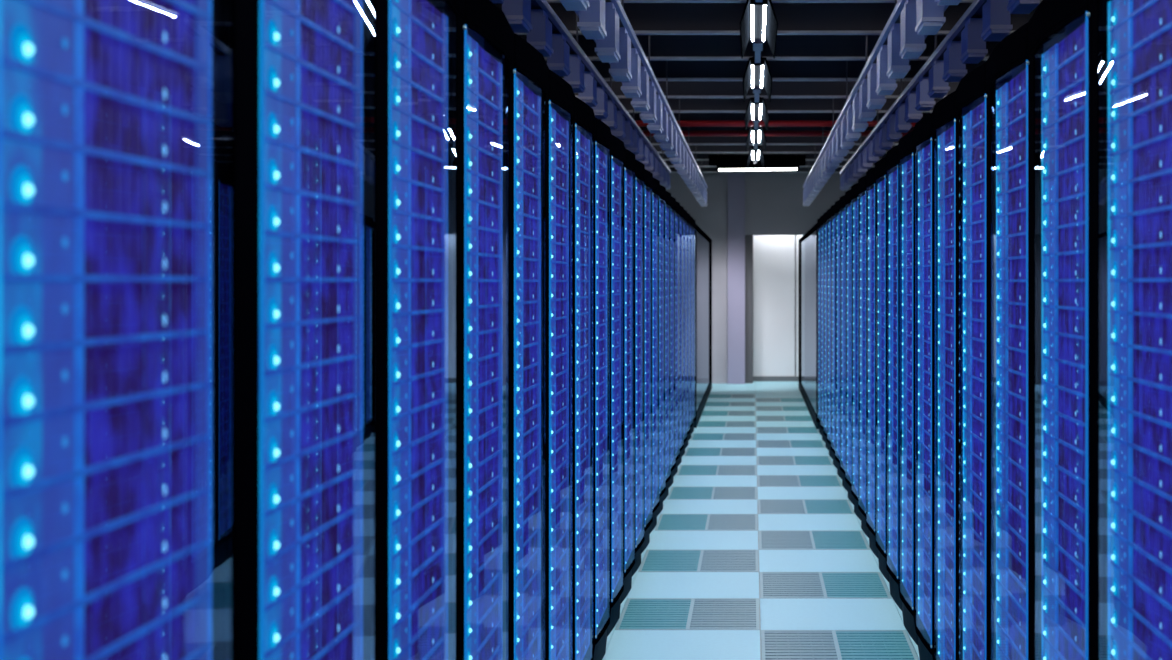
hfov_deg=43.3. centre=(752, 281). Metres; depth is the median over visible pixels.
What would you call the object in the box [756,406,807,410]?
floor
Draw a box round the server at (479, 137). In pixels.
[467,117,501,160]
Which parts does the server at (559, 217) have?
plate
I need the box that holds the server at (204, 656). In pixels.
[195,651,207,659]
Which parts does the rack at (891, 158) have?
door, blanking panel, door rail, door rail, rail, rail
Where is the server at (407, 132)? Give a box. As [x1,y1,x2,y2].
[392,108,446,163]
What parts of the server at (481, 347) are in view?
plate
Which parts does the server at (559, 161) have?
plate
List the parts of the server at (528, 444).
plate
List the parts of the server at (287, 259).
plate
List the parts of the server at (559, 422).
plate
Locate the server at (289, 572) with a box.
[265,510,361,611]
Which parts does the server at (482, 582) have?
plate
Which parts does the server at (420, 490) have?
plate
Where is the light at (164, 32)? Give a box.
[163,31,166,42]
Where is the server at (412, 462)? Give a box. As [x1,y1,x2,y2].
[392,430,446,490]
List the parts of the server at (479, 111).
plate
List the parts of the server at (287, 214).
plate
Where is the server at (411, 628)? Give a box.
[392,578,446,659]
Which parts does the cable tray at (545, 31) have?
hanger rod, rail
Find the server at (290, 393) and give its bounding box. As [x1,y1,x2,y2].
[265,358,361,422]
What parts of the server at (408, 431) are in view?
plate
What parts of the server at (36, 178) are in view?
plate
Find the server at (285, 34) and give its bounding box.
[265,0,361,92]
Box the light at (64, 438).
[62,436,67,447]
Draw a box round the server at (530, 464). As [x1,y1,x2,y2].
[516,447,539,487]
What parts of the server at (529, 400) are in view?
plate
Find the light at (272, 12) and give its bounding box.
[265,0,280,47]
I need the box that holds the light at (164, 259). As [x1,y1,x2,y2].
[163,258,166,268]
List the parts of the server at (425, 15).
plate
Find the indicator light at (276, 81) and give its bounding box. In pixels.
[274,79,279,86]
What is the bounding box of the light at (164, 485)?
[163,484,166,495]
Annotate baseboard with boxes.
[753,376,797,380]
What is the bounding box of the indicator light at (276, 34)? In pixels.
[274,32,279,40]
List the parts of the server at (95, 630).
plate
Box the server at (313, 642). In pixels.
[265,585,361,659]
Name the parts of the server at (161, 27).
plate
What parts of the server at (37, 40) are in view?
plate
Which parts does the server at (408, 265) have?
plate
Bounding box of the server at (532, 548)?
[516,530,539,578]
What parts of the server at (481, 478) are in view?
plate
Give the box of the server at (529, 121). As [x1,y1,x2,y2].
[516,100,539,137]
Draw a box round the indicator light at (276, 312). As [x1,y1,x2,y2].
[274,310,279,317]
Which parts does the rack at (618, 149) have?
rail, rail, door rail, door rail, door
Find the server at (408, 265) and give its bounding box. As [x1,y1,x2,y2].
[392,247,446,281]
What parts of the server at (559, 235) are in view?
plate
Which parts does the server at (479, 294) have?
plate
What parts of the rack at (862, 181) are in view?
door, door rail, rail, panel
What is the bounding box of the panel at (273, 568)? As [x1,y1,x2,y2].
[265,556,280,605]
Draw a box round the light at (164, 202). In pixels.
[163,201,166,212]
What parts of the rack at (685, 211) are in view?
door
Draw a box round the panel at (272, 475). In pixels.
[265,465,280,511]
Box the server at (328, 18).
[267,0,361,54]
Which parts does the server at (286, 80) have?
plate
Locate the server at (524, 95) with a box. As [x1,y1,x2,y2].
[516,77,539,116]
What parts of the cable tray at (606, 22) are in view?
hanger rod, rail, hanger rod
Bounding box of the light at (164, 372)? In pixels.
[163,371,166,382]
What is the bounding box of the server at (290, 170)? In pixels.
[265,141,361,205]
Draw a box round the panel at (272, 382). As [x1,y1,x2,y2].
[265,373,280,417]
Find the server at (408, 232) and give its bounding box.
[392,212,446,251]
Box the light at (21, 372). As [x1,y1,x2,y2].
[2,351,41,418]
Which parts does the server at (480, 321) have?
plate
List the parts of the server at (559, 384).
plate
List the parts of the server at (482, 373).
plate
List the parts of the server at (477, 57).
plate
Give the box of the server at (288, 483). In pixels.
[265,434,361,517]
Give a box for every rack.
[0,0,258,659]
[259,0,388,659]
[389,0,465,659]
[464,0,515,659]
[514,33,550,659]
[549,70,576,659]
[575,97,596,659]
[591,118,612,659]
[607,135,625,635]
[621,148,636,602]
[632,160,645,575]
[641,169,652,552]
[649,177,659,532]
[657,185,665,515]
[663,191,670,500]
[668,196,675,487]
[673,201,679,476]
[677,205,683,465]
[681,209,686,455]
[685,213,689,447]
[688,216,692,440]
[691,219,695,433]
[817,218,821,434]
[820,215,825,441]
[823,212,828,449]
[827,208,832,458]
[831,204,837,467]
[835,200,841,478]
[839,195,847,491]
[845,189,853,504]
[851,183,860,519]
[857,175,868,537]
[865,167,877,557]
[874,157,888,581]
[884,145,901,610]
[897,131,917,644]
[912,113,936,659]
[930,91,955,659]
[954,62,985,659]
[985,23,1027,659]
[1026,0,1087,659]
[1086,0,1110,659]
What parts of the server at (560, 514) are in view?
plate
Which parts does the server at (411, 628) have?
plate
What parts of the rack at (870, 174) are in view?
door, door rail, rail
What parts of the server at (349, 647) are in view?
plate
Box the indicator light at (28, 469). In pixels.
[24,465,33,477]
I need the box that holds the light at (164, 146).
[163,145,166,155]
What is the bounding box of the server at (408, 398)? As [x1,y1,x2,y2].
[392,371,446,420]
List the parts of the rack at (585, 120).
rail, door rail, rail, blanking panel, door rail, door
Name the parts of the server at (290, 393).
plate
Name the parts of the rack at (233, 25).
mounting rail, blanking panel, door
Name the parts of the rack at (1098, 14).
door, blanking panel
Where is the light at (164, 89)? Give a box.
[163,88,166,99]
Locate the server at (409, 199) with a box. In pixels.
[392,178,446,222]
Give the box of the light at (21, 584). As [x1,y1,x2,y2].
[2,557,41,635]
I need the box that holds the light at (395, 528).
[392,521,399,555]
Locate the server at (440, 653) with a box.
[428,638,446,659]
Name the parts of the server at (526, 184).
plate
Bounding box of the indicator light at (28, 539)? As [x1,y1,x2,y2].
[24,535,33,547]
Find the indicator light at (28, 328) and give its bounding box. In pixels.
[24,324,33,336]
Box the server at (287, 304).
[265,282,361,328]
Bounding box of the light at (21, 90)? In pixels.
[2,65,41,136]
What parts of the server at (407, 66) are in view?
plate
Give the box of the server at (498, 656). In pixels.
[493,647,501,659]
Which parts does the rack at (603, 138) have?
rail, rail, door rail, door rail, blanking panel, door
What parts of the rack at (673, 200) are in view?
door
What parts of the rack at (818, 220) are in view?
door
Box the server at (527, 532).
[516,509,539,555]
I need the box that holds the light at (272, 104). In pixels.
[265,94,280,139]
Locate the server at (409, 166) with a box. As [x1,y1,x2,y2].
[392,143,446,192]
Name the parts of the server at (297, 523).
plate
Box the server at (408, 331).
[392,312,446,351]
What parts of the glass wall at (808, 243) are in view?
glass pane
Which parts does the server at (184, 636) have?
plate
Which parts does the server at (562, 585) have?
plate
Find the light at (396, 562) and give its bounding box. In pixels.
[392,555,399,590]
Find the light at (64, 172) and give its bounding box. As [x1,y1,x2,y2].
[62,170,67,181]
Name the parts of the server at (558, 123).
plate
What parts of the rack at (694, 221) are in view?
door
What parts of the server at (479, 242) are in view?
plate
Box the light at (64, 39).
[62,37,67,48]
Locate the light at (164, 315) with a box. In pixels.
[163,314,166,325]
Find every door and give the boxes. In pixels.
[753,235,794,375]
[796,235,802,375]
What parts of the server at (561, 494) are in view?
plate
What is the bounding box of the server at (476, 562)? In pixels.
[467,525,501,585]
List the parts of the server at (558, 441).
plate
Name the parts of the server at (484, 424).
plate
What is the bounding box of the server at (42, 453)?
[2,387,209,498]
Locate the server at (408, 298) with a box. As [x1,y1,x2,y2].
[392,282,446,316]
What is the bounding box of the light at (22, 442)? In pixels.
[2,419,41,490]
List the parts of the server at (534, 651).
plate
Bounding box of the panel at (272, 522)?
[265,510,280,558]
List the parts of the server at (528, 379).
plate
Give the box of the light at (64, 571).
[62,569,67,580]
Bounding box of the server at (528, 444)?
[516,426,539,464]
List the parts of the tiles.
perforated panel, perforated panel, perforated panel, perforated panel, perforated panel, perforated panel, perforated panel, perforated panel, perforated panel, perforated panel, perforated panel, perforated panel, perforated panel, perforated panel, perforated panel, perforated panel, perforated panel, perforated panel, perforated panel, perforated panel, perforated panel, perforated panel, perforated panel, perforated panel, perforated panel, perforated panel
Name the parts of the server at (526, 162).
plate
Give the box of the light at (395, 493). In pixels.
[392,487,399,520]
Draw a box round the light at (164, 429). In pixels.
[163,428,166,438]
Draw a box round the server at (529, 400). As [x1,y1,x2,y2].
[516,385,539,418]
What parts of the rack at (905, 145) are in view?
door, blanking panel, door rail, door rail, rail, rail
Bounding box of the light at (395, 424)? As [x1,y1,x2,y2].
[392,419,399,451]
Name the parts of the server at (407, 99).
plate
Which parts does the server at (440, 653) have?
plate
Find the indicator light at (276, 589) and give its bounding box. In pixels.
[274,587,279,595]
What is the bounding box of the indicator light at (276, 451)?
[274,449,279,456]
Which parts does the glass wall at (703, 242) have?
glass pane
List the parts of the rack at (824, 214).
door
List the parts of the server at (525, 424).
plate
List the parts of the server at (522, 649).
plate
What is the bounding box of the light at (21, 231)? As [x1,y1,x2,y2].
[2,210,41,273]
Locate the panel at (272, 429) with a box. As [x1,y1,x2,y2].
[265,419,280,464]
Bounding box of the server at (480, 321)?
[467,306,501,336]
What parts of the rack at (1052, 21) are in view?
door, blanking panel, door rail, rail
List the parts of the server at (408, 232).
plate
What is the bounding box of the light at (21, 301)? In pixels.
[2,282,41,345]
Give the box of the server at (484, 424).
[467,404,501,447]
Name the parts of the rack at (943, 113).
door, blanking panel, door rail, rail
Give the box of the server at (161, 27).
[23,0,209,71]
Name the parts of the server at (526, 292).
plate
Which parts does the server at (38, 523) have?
plate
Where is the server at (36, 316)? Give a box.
[2,282,209,353]
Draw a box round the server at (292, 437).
[265,396,361,469]
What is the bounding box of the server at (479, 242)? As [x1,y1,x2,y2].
[467,227,501,257]
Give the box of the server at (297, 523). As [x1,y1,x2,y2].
[265,472,361,564]
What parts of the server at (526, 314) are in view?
plate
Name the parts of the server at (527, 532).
plate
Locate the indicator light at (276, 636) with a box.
[274,634,279,641]
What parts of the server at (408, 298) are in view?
plate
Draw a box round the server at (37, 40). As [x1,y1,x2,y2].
[2,0,209,123]
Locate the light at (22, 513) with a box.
[2,488,41,562]
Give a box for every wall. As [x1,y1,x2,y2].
[666,173,865,382]
[693,224,711,427]
[798,223,818,428]
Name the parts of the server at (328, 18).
plate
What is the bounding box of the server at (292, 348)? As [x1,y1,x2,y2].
[265,320,361,375]
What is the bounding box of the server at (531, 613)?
[516,592,539,647]
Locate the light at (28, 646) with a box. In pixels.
[2,626,41,659]
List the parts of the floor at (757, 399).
perforated panel, perforated panel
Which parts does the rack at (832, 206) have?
door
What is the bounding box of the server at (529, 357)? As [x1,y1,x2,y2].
[516,344,539,372]
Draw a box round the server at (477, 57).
[467,34,501,87]
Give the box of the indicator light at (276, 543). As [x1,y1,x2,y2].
[274,541,279,549]
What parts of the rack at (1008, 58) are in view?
door, blanking panel, door rail, rail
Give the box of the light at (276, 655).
[265,647,280,659]
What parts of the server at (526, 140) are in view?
plate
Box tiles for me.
[615,440,918,659]
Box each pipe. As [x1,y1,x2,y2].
[635,121,915,126]
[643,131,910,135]
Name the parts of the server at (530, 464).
plate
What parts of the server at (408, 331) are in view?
plate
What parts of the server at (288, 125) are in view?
plate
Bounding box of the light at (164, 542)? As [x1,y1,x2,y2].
[163,541,166,551]
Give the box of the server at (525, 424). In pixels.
[516,406,539,441]
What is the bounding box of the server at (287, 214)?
[265,188,361,243]
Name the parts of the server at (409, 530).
plate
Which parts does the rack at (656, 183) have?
door rail, door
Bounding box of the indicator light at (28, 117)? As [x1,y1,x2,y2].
[24,113,33,125]
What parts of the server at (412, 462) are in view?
plate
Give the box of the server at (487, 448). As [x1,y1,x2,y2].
[467,428,501,474]
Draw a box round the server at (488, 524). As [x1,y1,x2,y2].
[467,501,501,557]
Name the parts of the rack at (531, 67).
rail, door rail, mounting rail, blanking panel, door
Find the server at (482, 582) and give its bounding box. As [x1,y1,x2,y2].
[467,549,501,612]
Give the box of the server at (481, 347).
[467,331,501,364]
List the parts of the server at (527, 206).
plate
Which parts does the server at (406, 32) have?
plate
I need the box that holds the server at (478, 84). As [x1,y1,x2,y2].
[467,62,501,111]
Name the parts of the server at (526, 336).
plate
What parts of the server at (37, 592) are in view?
plate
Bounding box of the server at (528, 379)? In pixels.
[516,364,539,395]
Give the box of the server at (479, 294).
[467,282,501,309]
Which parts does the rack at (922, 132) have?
door, blanking panel, door rail, door rail, rail, rail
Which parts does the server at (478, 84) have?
plate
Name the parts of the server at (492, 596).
plate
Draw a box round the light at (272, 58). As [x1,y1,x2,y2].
[265,47,280,93]
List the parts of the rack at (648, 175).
door rail, door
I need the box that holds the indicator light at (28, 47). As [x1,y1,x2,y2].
[24,43,33,55]
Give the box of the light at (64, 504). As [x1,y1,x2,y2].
[62,502,67,513]
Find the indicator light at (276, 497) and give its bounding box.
[274,495,279,502]
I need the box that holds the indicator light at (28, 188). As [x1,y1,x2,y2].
[24,184,33,195]
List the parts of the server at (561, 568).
plate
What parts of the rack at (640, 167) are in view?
door rail, door rail, door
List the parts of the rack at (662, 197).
door rail, door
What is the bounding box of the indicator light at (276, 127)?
[274,125,279,132]
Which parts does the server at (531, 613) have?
plate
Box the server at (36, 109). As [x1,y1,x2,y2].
[2,65,209,176]
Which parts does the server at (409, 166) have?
plate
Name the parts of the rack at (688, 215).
door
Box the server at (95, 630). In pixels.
[2,546,209,659]
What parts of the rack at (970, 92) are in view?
door, blanking panel, door rail, rail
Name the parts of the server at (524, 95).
plate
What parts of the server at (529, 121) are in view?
plate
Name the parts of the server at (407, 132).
plate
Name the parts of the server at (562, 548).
plate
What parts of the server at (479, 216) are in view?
plate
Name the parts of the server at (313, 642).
plate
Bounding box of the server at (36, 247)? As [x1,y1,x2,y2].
[2,210,209,281]
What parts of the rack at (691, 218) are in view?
door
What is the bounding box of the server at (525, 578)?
[516,550,539,601]
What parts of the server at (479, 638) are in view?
plate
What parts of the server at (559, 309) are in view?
plate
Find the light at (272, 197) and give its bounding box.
[265,188,280,230]
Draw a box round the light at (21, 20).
[2,0,41,67]
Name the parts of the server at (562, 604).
plate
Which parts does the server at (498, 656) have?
plate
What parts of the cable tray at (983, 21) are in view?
rail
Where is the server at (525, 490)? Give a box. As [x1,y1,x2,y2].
[516,468,539,510]
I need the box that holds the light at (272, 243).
[265,235,280,276]
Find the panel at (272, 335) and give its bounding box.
[265,328,280,370]
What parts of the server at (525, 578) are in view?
plate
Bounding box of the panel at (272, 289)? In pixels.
[265,282,280,323]
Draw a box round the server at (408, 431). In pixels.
[392,400,446,455]
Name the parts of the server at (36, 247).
plate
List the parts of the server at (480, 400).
plate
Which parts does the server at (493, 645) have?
plate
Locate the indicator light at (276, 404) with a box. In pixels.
[274,402,279,410]
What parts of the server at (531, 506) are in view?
plate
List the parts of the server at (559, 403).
plate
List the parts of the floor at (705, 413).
perforated panel, perforated panel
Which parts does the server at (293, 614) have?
plate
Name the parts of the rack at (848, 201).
door, door rail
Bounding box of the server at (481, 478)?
[467,452,501,502]
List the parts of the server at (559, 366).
plate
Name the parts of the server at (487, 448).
plate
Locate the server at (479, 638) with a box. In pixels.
[467,598,501,659]
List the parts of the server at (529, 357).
plate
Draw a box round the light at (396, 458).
[392,453,399,486]
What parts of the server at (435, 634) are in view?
plate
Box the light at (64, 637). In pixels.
[62,635,67,646]
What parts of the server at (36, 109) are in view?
plate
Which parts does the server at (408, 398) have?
plate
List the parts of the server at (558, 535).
plate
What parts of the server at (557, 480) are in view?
plate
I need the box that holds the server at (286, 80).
[265,47,361,130]
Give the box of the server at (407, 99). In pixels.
[392,73,446,133]
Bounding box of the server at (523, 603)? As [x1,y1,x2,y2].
[516,571,539,624]
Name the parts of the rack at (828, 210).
door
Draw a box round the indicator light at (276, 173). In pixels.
[274,171,279,179]
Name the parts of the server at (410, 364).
plate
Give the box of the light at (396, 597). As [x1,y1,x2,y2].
[392,589,399,625]
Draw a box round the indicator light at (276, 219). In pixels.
[274,217,279,225]
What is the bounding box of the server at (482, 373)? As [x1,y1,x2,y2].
[467,355,501,391]
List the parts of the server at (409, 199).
plate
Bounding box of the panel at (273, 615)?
[265,602,280,652]
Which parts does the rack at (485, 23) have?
rail, door rail, mounting rail, blanking panel, door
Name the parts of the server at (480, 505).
plate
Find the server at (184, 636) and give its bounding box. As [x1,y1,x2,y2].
[102,598,209,659]
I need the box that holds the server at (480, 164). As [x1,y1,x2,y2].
[467,144,501,184]
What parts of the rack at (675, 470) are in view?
door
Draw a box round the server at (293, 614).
[265,548,361,658]
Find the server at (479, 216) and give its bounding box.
[467,199,501,232]
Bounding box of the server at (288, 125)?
[265,94,361,167]
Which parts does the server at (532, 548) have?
plate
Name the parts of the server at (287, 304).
plate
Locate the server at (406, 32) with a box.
[392,4,446,74]
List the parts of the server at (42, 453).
plate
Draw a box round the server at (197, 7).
[166,0,209,18]
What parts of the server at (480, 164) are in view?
plate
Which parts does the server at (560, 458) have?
plate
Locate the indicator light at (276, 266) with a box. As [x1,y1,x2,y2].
[274,264,279,271]
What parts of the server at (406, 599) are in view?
plate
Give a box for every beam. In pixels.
[494,3,1038,34]
[519,35,1007,60]
[546,0,1040,2]
[546,61,985,80]
[574,81,959,97]
[599,113,930,120]
[618,98,942,112]
[625,145,896,152]
[640,127,913,130]
[646,136,902,144]
[659,153,885,160]
[665,161,874,166]
[667,167,872,172]
[709,153,805,165]
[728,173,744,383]
[745,235,752,382]
[795,235,795,375]
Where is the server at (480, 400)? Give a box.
[467,379,501,419]
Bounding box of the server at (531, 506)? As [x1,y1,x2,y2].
[516,488,539,532]
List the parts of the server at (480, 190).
plate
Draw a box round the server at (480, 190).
[467,172,501,208]
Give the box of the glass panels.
[333,0,1111,659]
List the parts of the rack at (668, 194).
mounting rail, door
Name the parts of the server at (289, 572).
plate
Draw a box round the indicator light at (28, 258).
[24,254,33,266]
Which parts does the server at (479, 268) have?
plate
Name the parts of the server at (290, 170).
plate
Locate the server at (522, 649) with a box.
[516,612,539,659]
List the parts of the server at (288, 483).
plate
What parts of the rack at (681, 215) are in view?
mounting rail, door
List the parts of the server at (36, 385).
plate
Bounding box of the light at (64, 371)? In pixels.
[62,369,67,380]
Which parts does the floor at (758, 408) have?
perforated panel, perforated panel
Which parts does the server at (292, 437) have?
plate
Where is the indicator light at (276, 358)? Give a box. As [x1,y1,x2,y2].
[274,356,279,364]
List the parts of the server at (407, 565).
plate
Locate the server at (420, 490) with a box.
[392,460,446,525]
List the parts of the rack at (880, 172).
door, door rail, door rail, rail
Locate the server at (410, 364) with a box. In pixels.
[392,341,446,385]
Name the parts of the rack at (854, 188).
door, door rail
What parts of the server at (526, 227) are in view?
plate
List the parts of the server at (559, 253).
plate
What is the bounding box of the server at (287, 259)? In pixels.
[265,235,361,281]
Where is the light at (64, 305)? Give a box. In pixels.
[62,303,67,314]
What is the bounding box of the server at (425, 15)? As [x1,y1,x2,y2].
[392,0,446,44]
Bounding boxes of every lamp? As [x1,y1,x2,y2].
[716,165,799,170]
[740,0,777,62]
[743,56,772,101]
[744,96,768,130]
[746,127,766,151]
[747,146,764,167]
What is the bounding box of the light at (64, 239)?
[62,237,67,247]
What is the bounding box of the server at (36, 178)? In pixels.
[2,137,209,228]
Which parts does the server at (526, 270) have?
plate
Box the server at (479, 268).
[467,254,501,281]
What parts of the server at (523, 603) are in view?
plate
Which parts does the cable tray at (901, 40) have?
hanger rod, rail, hanger rod, plate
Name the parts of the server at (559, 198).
plate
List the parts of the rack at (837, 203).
door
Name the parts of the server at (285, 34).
plate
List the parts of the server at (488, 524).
plate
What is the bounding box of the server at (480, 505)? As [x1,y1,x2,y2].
[467,476,501,529]
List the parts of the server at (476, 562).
plate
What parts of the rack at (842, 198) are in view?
door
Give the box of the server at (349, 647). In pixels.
[319,623,361,659]
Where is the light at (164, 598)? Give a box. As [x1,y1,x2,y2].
[163,597,166,608]
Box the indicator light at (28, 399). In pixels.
[24,395,33,407]
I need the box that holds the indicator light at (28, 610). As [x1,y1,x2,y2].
[24,606,33,618]
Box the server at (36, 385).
[2,335,209,426]
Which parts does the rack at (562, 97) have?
rail, door rail, mounting rail, blanking panel, door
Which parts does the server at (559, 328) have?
plate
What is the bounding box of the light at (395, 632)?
[392,624,399,659]
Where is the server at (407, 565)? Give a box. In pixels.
[392,519,446,595]
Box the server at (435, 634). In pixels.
[398,608,446,659]
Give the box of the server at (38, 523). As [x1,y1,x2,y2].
[2,440,209,571]
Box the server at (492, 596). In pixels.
[467,574,501,640]
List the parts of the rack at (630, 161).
panel, rail, rail, door rail, door rail, blanking panel, door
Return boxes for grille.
[84,0,194,59]
[84,26,194,113]
[84,90,194,167]
[84,154,194,221]
[84,218,194,275]
[84,282,194,338]
[84,336,194,402]
[84,390,194,466]
[84,444,194,530]
[84,498,194,594]
[84,552,194,658]
[183,0,194,5]
[300,0,352,44]
[300,22,352,83]
[300,65,352,122]
[300,109,352,161]
[300,152,352,199]
[300,195,352,238]
[300,239,352,277]
[300,282,352,320]
[300,321,352,363]
[300,359,352,406]
[300,398,352,450]
[300,437,352,493]
[300,475,352,536]
[300,514,352,580]
[300,553,352,623]
[300,592,352,659]
[319,630,352,659]
[411,0,441,37]
[411,20,441,67]
[411,53,441,97]
[411,86,441,127]
[411,118,441,157]
[411,151,441,187]
[411,184,441,217]
[411,217,441,248]
[411,249,441,278]
[411,282,441,310]
[411,312,441,343]
[411,342,441,376]
[411,372,441,408]
[411,402,441,441]
[411,432,441,474]
[411,463,441,506]
[411,493,441,539]
[411,523,441,572]
[411,553,441,605]
[411,583,441,637]
[411,613,441,659]
[428,643,441,659]
[478,45,497,81]
[478,72,497,105]
[478,98,497,130]
[478,124,497,155]
[478,150,497,179]
[478,177,497,204]
[478,203,497,229]
[478,229,497,254]
[478,256,497,278]
[478,282,497,304]
[478,307,497,331]
[478,331,497,357]
[478,356,497,383]
[478,381,497,410]
[478,405,497,436]
[478,430,497,462]
[478,455,497,489]
[478,480,497,515]
[478,504,497,541]
[478,529,497,567]
[478,554,497,594]
[478,578,497,620]
[478,603,497,646]
[478,628,497,659]
[523,84,536,111]
[523,106,536,132]
[523,128,536,153]
[523,150,536,174]
[523,172,536,195]
[523,194,536,216]
[523,216,536,237]
[523,238,536,258]
[523,260,536,279]
[523,282,536,301]
[523,303,536,323]
[523,324,536,345]
[523,345,536,367]
[523,366,536,389]
[523,387,536,411]
[523,408,536,433]
[523,428,536,455]
[523,449,536,477]
[523,470,536,499]
[523,491,536,521]
[523,512,536,543]
[523,533,536,565]
[523,554,536,587]
[523,575,536,609]
[523,596,536,631]
[523,617,536,653]
[523,638,536,659]
[556,112,565,134]
[556,131,565,152]
[556,150,565,170]
[556,169,565,188]
[556,188,565,206]
[556,207,565,225]
[556,225,565,243]
[556,244,565,261]
[556,300,565,317]
[556,318,565,335]
[556,336,565,354]
[556,354,565,373]
[556,373,565,392]
[556,391,565,411]
[556,409,565,430]
[556,427,565,448]
[556,445,565,467]
[556,463,565,486]
[556,481,565,505]
[556,499,565,524]
[556,518,565,543]
[556,536,565,561]
[556,554,565,580]
[556,572,565,599]
[556,590,565,618]
[556,608,565,637]
[556,626,565,656]
[558,645,565,659]
[580,133,587,151]
[580,150,587,167]
[580,166,587,183]
[580,378,587,395]
[580,394,587,411]
[580,410,587,428]
[580,426,587,445]
[580,442,587,461]
[580,458,587,478]
[580,474,587,494]
[580,490,587,511]
[580,506,587,527]
[580,522,587,544]
[580,538,587,560]
[580,554,587,577]
[580,570,587,594]
[580,586,587,610]
[580,602,587,627]
[580,618,587,643]
[580,634,587,659]
[599,512,604,529]
[599,526,604,544]
[599,540,604,559]
[599,555,604,574]
[599,569,604,588]
[599,583,604,603]
[599,598,604,618]
[907,566,911,582]
[907,579,911,596]
[924,447,930,464]
[924,462,930,480]
[924,477,930,495]
[924,492,930,511]
[924,507,930,526]
[924,522,930,541]
[924,537,930,557]
[924,552,930,572]
[924,567,930,588]
[924,582,930,603]
[924,597,930,619]
[924,612,930,634]
[945,125,953,144]
[945,143,953,161]
[945,160,953,178]
[945,178,953,195]
[945,195,953,212]
[945,212,953,229]
[945,332,953,349]
[945,349,953,366]
[945,366,953,384]
[945,383,953,401]
[945,400,953,418]
[945,417,953,436]
[945,434,953,453]
[945,450,953,471]
[945,467,953,488]
[945,484,953,505]
[945,501,953,523]
[945,518,953,540]
[945,535,953,558]
[945,552,953,575]
[945,568,953,593]
[945,585,953,610]
[945,602,953,627]
[945,619,953,645]
[945,636,953,659]
[972,101,984,125]
[972,121,984,144]
[972,141,984,164]
[972,161,984,183]
[972,181,984,202]
[972,202,984,221]
[972,222,984,240]
[972,242,984,260]
[972,262,984,279]
[972,282,984,299]
[972,301,984,319]
[972,320,984,339]
[972,340,984,359]
[972,359,984,379]
[972,378,984,399]
[972,397,984,420]
[972,416,984,440]
[972,436,984,460]
[972,455,984,480]
[972,474,984,500]
[972,493,984,520]
[972,513,984,540]
[972,532,984,560]
[972,551,984,580]
[972,570,984,600]
[972,589,984,621]
[972,609,984,641]
[972,628,984,659]
[972,647,979,659]
[1008,69,1025,100]
[1008,93,1025,122]
[1008,116,1025,144]
[1008,140,1025,167]
[1008,164,1025,189]
[1008,187,1025,211]
[1008,211,1025,234]
[1008,235,1025,256]
[1008,258,1025,279]
[1008,282,1025,302]
[1008,304,1025,326]
[1008,327,1025,349]
[1008,349,1025,373]
[1008,371,1025,397]
[1008,394,1025,420]
[1008,416,1025,444]
[1008,438,1025,468]
[1008,461,1025,491]
[1008,483,1025,515]
[1008,506,1025,539]
[1008,528,1025,562]
[1008,550,1025,586]
[1008,573,1025,610]
[1008,595,1025,633]
[1008,617,1025,657]
[1008,640,1022,659]
[1058,23,1084,64]
[1058,52,1084,91]
[1058,80,1084,118]
[1058,109,1084,144]
[1058,138,1084,171]
[1058,167,1084,198]
[1058,196,1084,225]
[1058,224,1084,251]
[1058,253,1084,278]
[1058,282,1084,307]
[1058,309,1084,335]
[1058,335,1084,364]
[1058,362,1084,393]
[1058,389,1084,422]
[1058,416,1084,451]
[1058,442,1084,479]
[1058,469,1084,508]
[1058,496,1084,537]
[1058,523,1084,566]
[1058,549,1084,594]
[1058,576,1084,623]
[1058,603,1084,652]
[1058,630,1084,659]
[1133,0,1148,11]
[1133,0,1171,44]
[1133,28,1171,77]
[1133,64,1171,111]
[1133,100,1171,144]
[1133,137,1171,177]
[1133,173,1171,211]
[1133,209,1171,244]
[1133,246,1171,277]
[1133,282,1171,313]
[1133,315,1171,350]
[1133,348,1171,386]
[1133,382,1171,422]
[1133,415,1171,459]
[1133,448,1171,495]
[1133,482,1171,531]
[1133,515,1171,568]
[1133,548,1171,604]
[1133,582,1171,640]
[1133,615,1171,659]
[1133,648,1144,659]
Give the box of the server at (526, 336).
[516,323,539,350]
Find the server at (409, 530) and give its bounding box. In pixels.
[392,489,446,560]
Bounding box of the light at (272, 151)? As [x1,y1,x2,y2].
[265,141,280,185]
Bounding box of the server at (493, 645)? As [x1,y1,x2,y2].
[474,622,501,659]
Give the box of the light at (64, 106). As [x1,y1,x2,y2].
[62,104,67,115]
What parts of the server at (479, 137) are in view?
plate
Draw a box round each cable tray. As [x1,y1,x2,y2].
[490,0,670,188]
[560,0,707,206]
[803,0,960,205]
[840,0,1041,190]
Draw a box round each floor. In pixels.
[602,381,919,659]
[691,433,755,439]
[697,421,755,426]
[701,411,755,415]
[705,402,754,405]
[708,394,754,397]
[756,398,803,401]
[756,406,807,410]
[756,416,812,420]
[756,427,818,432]
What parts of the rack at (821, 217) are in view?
door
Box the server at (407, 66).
[392,39,446,104]
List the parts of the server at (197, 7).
plate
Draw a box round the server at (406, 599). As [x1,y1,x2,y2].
[392,549,446,629]
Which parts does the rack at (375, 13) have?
mounting rail, blanking panel, door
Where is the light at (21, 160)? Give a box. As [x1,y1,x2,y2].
[2,137,41,205]
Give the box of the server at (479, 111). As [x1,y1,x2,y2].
[467,89,501,135]
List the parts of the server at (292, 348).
plate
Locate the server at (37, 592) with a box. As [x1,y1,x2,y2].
[2,493,209,643]
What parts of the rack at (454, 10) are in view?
rail, mounting rail, blanking panel, door rail, door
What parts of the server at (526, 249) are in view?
plate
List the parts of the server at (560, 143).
plate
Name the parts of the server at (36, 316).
plate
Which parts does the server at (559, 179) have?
plate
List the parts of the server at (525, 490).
plate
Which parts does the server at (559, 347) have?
plate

